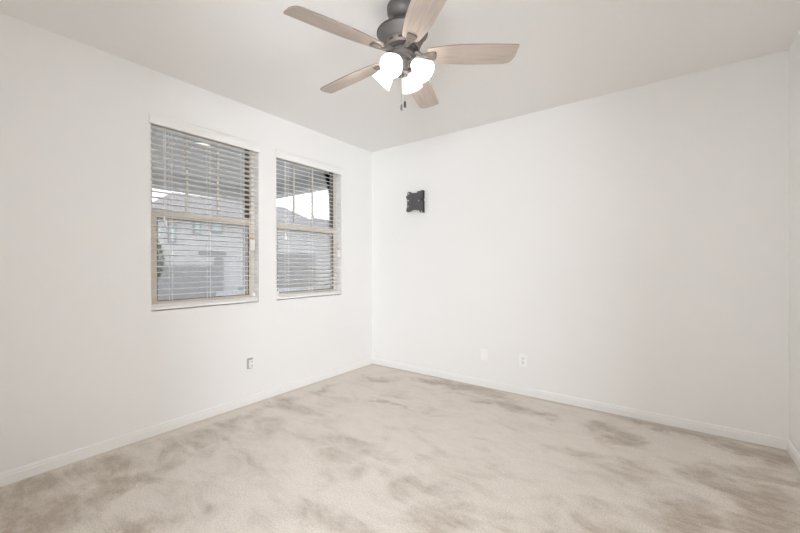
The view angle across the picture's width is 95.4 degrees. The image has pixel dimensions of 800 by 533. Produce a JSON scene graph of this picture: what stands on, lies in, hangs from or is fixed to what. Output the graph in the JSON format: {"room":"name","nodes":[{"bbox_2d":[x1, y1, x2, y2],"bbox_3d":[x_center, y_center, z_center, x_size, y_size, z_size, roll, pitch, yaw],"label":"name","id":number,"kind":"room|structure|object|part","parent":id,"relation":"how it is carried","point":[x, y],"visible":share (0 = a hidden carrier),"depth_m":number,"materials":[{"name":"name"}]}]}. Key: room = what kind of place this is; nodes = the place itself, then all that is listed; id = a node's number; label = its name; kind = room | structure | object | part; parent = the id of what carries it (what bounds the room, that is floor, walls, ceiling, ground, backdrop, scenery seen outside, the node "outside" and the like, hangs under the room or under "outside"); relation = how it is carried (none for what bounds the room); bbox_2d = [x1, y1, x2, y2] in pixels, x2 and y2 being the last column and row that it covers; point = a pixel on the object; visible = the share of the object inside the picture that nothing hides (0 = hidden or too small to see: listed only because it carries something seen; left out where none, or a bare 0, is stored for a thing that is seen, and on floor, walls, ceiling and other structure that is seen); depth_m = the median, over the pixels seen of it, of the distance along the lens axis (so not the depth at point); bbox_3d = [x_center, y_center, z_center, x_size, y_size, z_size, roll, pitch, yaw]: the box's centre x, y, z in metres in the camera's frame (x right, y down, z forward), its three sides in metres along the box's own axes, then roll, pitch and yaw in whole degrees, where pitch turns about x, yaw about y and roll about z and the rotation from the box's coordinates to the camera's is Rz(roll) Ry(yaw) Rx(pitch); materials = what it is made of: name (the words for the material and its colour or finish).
{"room":"empty bedroom","nodes":[
{"label":"empty bedroom","id":0,"kind":"room"},
{"bbox_2d":[0,12,371,472],"bbox_3d":[-1.585,-0.105,3.253,0.200,2.740,4.230,0,0,37],"label":"wall","id":1,"kind":"structure","parent":0,"point":[85,359],"depth_m":2.54,"materials":[{"name":"white paint"}]},
{"bbox_2d":[0,358,371,486],"bbox_3d":[-1.496,1.227,3.194,0.013,0.076,3.830,0,0,37],"label":"baseboard","id":2,"kind":"structure","parent":1,"relation":"attached to","point":[32,469],"depth_m":2.71,"materials":[{"name":"white paint"}]},
{"bbox_2d":[151,123,253,310],"bbox_3d":[-1.695,-0.407,3.147,0.080,1.495,0.886,0,0,37],"label":"window","id":3,"kind":"structure","parent":1,"relation":"in","point":[250,270],"depth_m":3.20,"materials":[{"name":"beige plastic"}]},
{"bbox_3d":[-1.707,-0.754,3.154,0.022,0.740,0.825,0,0,37],"label":"sash","id":4,"kind":"part","parent":3,"relation":"part of","materials":[{"name":"beige plastic"}]},
{"bbox_3d":[-1.679,-0.064,3.137,0.028,0.748,0.825,0,0,37],"label":"sash","id":5,"kind":"part","parent":3,"relation":"part of","materials":[{"name":"beige plastic"}]},
{"bbox_2d":[149,112,259,309],"bbox_3d":[-1.616,-0.411,3.086,0.083,1.481,0.909,0,0,37],"label":"window blind","id":6,"kind":"object","parent":3,"relation":"attached to","point":[154,118],"visible":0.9,"depth_m":3.02,"materials":[{"name":"white plastic"}]},
{"bbox_3d":[-1.803,-0.716,2.800,0.006,0.725,0.004,0,0,-27],"label":"lift cord","id":7,"kind":"part","parent":6,"relation":"part of","materials":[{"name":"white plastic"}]},
{"bbox_3d":[-1.802,-0.398,2.857,0.057,1.412,0.003,0,0,37],"label":"ladder cord","id":8,"kind":"part","parent":6,"relation":"part of","materials":[{"name":"white fabric"}]},
{"bbox_3d":[-1.624,0.319,3.097,0.052,0.021,0.874,0,0,37],"label":"rail","id":9,"kind":"part","parent":6,"relation":"part of","materials":[{"name":"white plastic"}]},
{"bbox_3d":[-1.627,-0.399,3.093,0.057,1.412,0.003,0,0,37],"label":"ladder cord","id":10,"kind":"part","parent":6,"relation":"part of","materials":[{"name":"white fabric"}]},
{"bbox_3d":[-1.444,-0.400,3.339,0.057,1.412,0.003,0,0,37],"label":"ladder cord","id":11,"kind":"part","parent":6,"relation":"part of","materials":[{"name":"white fabric"}]},
{"bbox_2d":[151,302,258,312],"bbox_3d":[-1.626,0.340,3.099,0.089,0.008,0.886,0,0,37],"label":"trim","id":12,"kind":"structure","parent":1,"relation":"attached to","point":[198,307],"depth_m":3.02,"materials":[{"name":"white paint"}]},
{"bbox_2d":[247,357,253,368],"bbox_3d":[-1.378,0.892,3.350,0.017,0.100,0.059,0,0,37],"label":"outlet","id":13,"kind":"object","parent":1,"relation":"attached to","point":[250,362],"visible":1,"depth_m":3.35,"materials":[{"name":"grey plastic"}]},
{"bbox_2d":[276,157,336,293],"bbox_3d":[-1.054,-0.411,4.012,0.080,1.495,0.884,0,0,37],"label":"window","id":14,"kind":"structure","parent":1,"relation":"in","point":[327,187],"depth_m":4.27,"materials":[{"name":"beige plastic"}]},
{"bbox_3d":[-1.066,-0.758,4.019,0.022,0.740,0.823,0,0,37],"label":"sash","id":15,"kind":"part","parent":14,"relation":"part of","materials":[{"name":"beige plastic"}]},
{"bbox_3d":[-1.038,-0.068,4.002,0.028,0.748,0.823,0,0,37],"label":"sash","id":16,"kind":"part","parent":14,"relation":"part of","materials":[{"name":"beige plastic"}]},
{"bbox_2d":[275,149,342,298],"bbox_3d":[-0.974,-0.415,3.953,0.083,1.481,0.904,0,0,37],"label":"window blind","id":17,"kind":"object","parent":14,"relation":"attached to","point":[280,154],"visible":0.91,"depth_m":3.92,"materials":[{"name":"white plastic"}]},
{"bbox_3d":[-1.160,-0.401,3.722,0.057,1.412,0.003,0,0,37],"label":"ladder cord","id":18,"kind":"part","parent":17,"relation":"part of","materials":[{"name":"white fabric"}]},
{"bbox_3d":[-0.982,0.315,3.962,0.052,0.021,0.872,0,0,37],"label":"rail","id":19,"kind":"part","parent":17,"relation":"part of","materials":[{"name":"white plastic"}]},
{"bbox_3d":[-0.976,-0.403,3.971,0.057,1.412,0.003,0,0,37],"label":"ladder cord","id":20,"kind":"part","parent":17,"relation":"part of","materials":[{"name":"white fabric"}]},
{"bbox_3d":[-0.709,-0.645,4.273,0.005,0.880,0.003,0,0,37],"label":"tilt cord","id":21,"kind":"part","parent":17,"relation":"part of","materials":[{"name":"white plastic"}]},
{"bbox_3d":[-1.066,-0.774,4.019,0.004,0.665,0.779,0,0,37],"label":"pane","id":22,"kind":"part","parent":14,"relation":"part of","materials":[{"name":"clear glass"}]},
{"bbox_3d":[-1.054,-0.411,4.012,0.080,1.495,0.884,0,0,37],"label":"frame","id":23,"kind":"part","parent":14,"relation":"part of","materials":[{"name":"beige plastic"}]},
{"bbox_2d":[277,294,340,300],"bbox_3d":[-0.984,0.337,3.964,0.089,0.008,0.884,0,0,37],"label":"trim","id":24,"kind":"structure","parent":1,"relation":"attached to","point":[334,294],"depth_m":3.91,"materials":[{"name":"white paint"}]},
{"bbox_2d":[0,364,799,532],"bbox_3d":[0.035,1.324,2.108,4.166,0.120,4.150,0,0,37],"label":"floor","id":25,"kind":"structure","parent":0,"point":[371,448],"depth_m":2.21,"materials":[{"name":"beige carpet"}]},
{"bbox_2d":[0,0,799,151],"bbox_3d":[0.028,-1.536,2.100,4.166,0.120,4.150,0,0,37],"label":"ceiling","id":26,"kind":"structure","parent":0,"point":[251,53],"depth_m":2.44,"materials":[{"name":"white paint"}]},
{"bbox_2d":[283,0,518,110],"bbox_3d":[-0.021,-1.174,2.105,1.214,0.602,1.268,0,0,37],"label":"ceiling fan","id":27,"kind":"object","parent":26,"relation":"hanging from","point":[402,36],"visible":1,"depth_m":2.01,"materials":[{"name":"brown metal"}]},
{"bbox_3d":[-0.316,-1.200,1.835,0.507,0.006,0.145,0,13,-35],"label":"blade","id":28,"kind":"part","parent":27,"relation":"part of","materials":[{"name":"brown wood"}]},
{"bbox_3d":[-0.310,-1.189,2.309,0.507,0.006,0.145,-2,12,37],"label":"blade","id":29,"kind":"part","parent":27,"relation":"part of","materials":[{"name":"brown wood"}]},
{"bbox_3d":[-0.097,-1.092,2.117,0.133,0.134,0.125,0,0,37],"label":"lamp shade","id":30,"kind":"part","parent":27,"relation":"part of","materials":[{"name":"white glass"}]},
{"bbox_3d":[-0.073,-1.207,2.007,0.074,0.044,0.028,0,0,-35],"label":"iron arm","id":31,"kind":"part","parent":27,"relation":"part of","materials":[{"name":"grey metal"}]},
{"bbox_3d":[-0.035,-1.092,1.958,0.125,0.134,0.133,0,0,37],"label":"lamp shade","id":32,"kind":"part","parent":27,"relation":"part of","materials":[{"name":"white glass"}]},
{"bbox_3d":[-0.024,-1.122,1.988,0.035,0.042,0.042,0,0,37],"label":"bulb","id":33,"kind":"part","parent":27,"relation":"part of","materials":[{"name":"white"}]},
{"bbox_3d":[0.062,-1.092,2.179,0.125,0.134,0.133,0,0,37],"label":"lamp shade","id":34,"kind":"part","parent":27,"relation":"part of","materials":[{"name":"white glass"}]},
{"bbox_3d":[0.119,-1.207,2.067,0.074,0.044,0.028,0,0,1],"label":"iron arm","id":35,"kind":"part","parent":27,"relation":"part of","materials":[{"name":"grey metal"}]},
{"bbox_3d":[0.124,-1.092,2.020,0.133,0.134,0.125,0,0,37],"label":"lamp shade","id":36,"kind":"part","parent":27,"relation":"part of","materials":[{"name":"white glass"}]},
{"bbox_3d":[0.118,-1.200,1.679,0.145,0.006,0.507,13,-3,-15],"label":"blade","id":37,"kind":"part","parent":27,"relation":"part of","materials":[{"name":"brown wood"}]},
{"bbox_3d":[0.143,-1.189,2.450,0.145,0.006,0.507,-14,-6,18],"label":"blade","id":38,"kind":"part","parent":27,"relation":"part of","materials":[{"name":"brown wood"}]},
{"bbox_3d":[0.405,-1.202,2.063,0.507,0.006,0.145,0,-13,1],"label":"blade","id":39,"kind":"part","parent":27,"relation":"part of","materials":[{"name":"brown wood"}]},
{"bbox_2d":[372,50,788,438],"bbox_3d":[1.208,-0.113,3.691,3.766,2.740,0.200,0,0,37],"label":"wall","id":40,"kind":"structure","parent":0,"point":[632,244],"depth_m":3.11,"materials":[{"name":"white paint"}]},
{"bbox_2d":[406,190,424,212],"bbox_3d":[0.178,-0.758,4.296,0.235,0.263,0.048,0,0,37],"label":"wall mount","id":41,"kind":"object","parent":40,"relation":"attached to","point":[412,204],"depth_m":4.26,"materials":[{"name":"grey metal"}]},
{"bbox_2d":[481,349,486,360],"bbox_3d":[0.877,0.923,3.807,0.072,0.116,0.014,0,0,37],"label":"cable plate","id":42,"kind":"object","parent":40,"relation":"attached to","point":[483,351],"visible":1,"depth_m":3.81,"materials":[{"name":"white plastic"}]},
{"bbox_2d":[519,354,526,366],"bbox_3d":[1.206,0.923,3.567,0.074,0.118,0.009,0,0,37],"label":"wall outlet","id":43,"kind":"object","parent":40,"relation":"attached to","point":[522,358],"visible":1,"depth_m":3.57,"materials":[{"name":"white plastic"}]},
{"bbox_2d":[372,357,787,449],"bbox_3d":[1.148,1.220,3.609,3.766,0.076,0.013,0,0,37],"label":"baseboard","id":44,"kind":"structure","parent":40,"relation":"attached to","point":[733,433],"depth_m":3.12,"materials":[{"name":"white paint"}]},
{"bbox_2d":[789,31,799,453],"bbox_3d":[1.654,-0.106,0.963,0.200,2.740,4.050,0,0,37],"label":"wall","id":45,"kind":"structure","parent":0,"point":[794,51],"depth_m":2.36,"materials":[{"name":"white paint"}]},
{"bbox_2d":[787,439,799,470],"bbox_3d":[1.518,1.226,0.958,0.013,0.076,3.830,0,0,37],"label":"baseboard","id":46,"kind":"structure","parent":45,"relation":"attached to","point":[795,456],"depth_m":2.35,"materials":[{"name":"white paint"}]},
{"label":"outside","id":47,"kind":"structure","parent":0,"visible":0},
{"bbox_2d":[216,288,311,295],"bbox_3d":[-4.339,1.371,17.335,10.400,0.020,5.500,0,0,37],"label":"driveway","id":48,"kind":"structure","parent":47,"point":[290,289],"depth_m":19.13,"materials":[{"name":"concrete"}]},
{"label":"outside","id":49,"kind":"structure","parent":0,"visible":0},
{"bbox_2d":[167,280,329,299],"bbox_3d":[-18.581,1.525,30.699,59.800,0.300,100.000,0,0,37],"label":"ground","id":50,"kind":"structure","parent":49,"point":[320,287],"depth_m":22.65,"materials":[{"name":"grey concrete"}]},
{"bbox_2d":[158,241,164,278],"bbox_3d":[-9.369,0.100,13.582,1.109,2.616,1.046,0,0,37],"label":"shrub","id":51,"kind":"object","parent":50,"relation":"on","point":[159,246],"visible":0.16,"depth_m":13.70,"materials":[{"name":"green plant"}]},
{"bbox_2d":[158,265,215,299],"bbox_3d":[-9.424,0.661,16.186,0.200,1.470,2.400,0,0,37],"label":"fence","id":52,"kind":"object","parent":50,"relation":"on","point":[181,271],"visible":0.64,"depth_m":16.04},
{"bbox_2d":[152,192,328,292],"bbox_3d":[-10.416,-1.417,23.074,6.000,5.590,11.100,0,0,37],"label":"house","id":53,"kind":"structure","parent":50,"relation":"on","point":[235,276],"depth_m":20.07,"materials":[{"name":"grey paint"}]},
{"bbox_3d":[-11.053,-1.610,17.669,0.014,0.770,0.220,0,0,37],"label":"pane","id":54,"kind":"part","parent":53,"relation":"part of","materials":[{"name":"grey"}]},
{"bbox_3d":[-10.357,-2.024,18.608,0.014,0.570,0.240,0,0,37],"label":"pane","id":55,"kind":"part","parent":53,"relation":"part of","materials":[{"name":"grey"}]},
{"bbox_3d":[-9.761,-2.088,19.411,0.014,0.450,0.500,0,0,37],"label":"pane","id":56,"kind":"part","parent":53,"relation":"part of","materials":[{"name":"grey"}]},
{"bbox_3d":[-9.711,0.417,19.534,0.030,1.940,0.480,0,0,37],"label":"arched door","id":57,"kind":"part","parent":53,"relation":"part of","materials":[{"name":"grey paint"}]},
{"bbox_3d":[-7.277,0.297,22.808,0.040,2.150,5.000,0,0,37],"label":"garage door","id":58,"kind":"part","parent":53,"relation":"part of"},
{"bbox_2d":[313,215,329,279],"bbox_3d":[-7.715,-1.909,39.308,5.000,6.470,14.000,0,0,37],"label":"house","id":59,"kind":"structure","parent":50,"relation":"on","point":[315,220],"depth_m":36.48,"materials":[{"name":"grey paint"}]},
{"bbox_3d":[-3.992,1.396,3.197,3.600,0.050,8.200,0,0,37],"label":"porch slab","id":60,"kind":"object","parent":50,"relation":"on","visible":0},
{"bbox_2d":[152,129,325,294],"bbox_3d":[-4.003,-0.129,3.141,3.550,3.100,8.110,0,0,37],"label":"porch roof","id":61,"kind":"structure","parent":60,"relation":"on","point":[278,163],"depth_m":5.88,"materials":[{"name":"grey paint"}]},
{"bbox_3d":[-2.963,0.057,7.271,0.240,2.700,0.220,0,0,37],"label":"post","id":62,"kind":"part","parent":61,"relation":"part of","materials":[{"name":"grey paint"}]}
]}

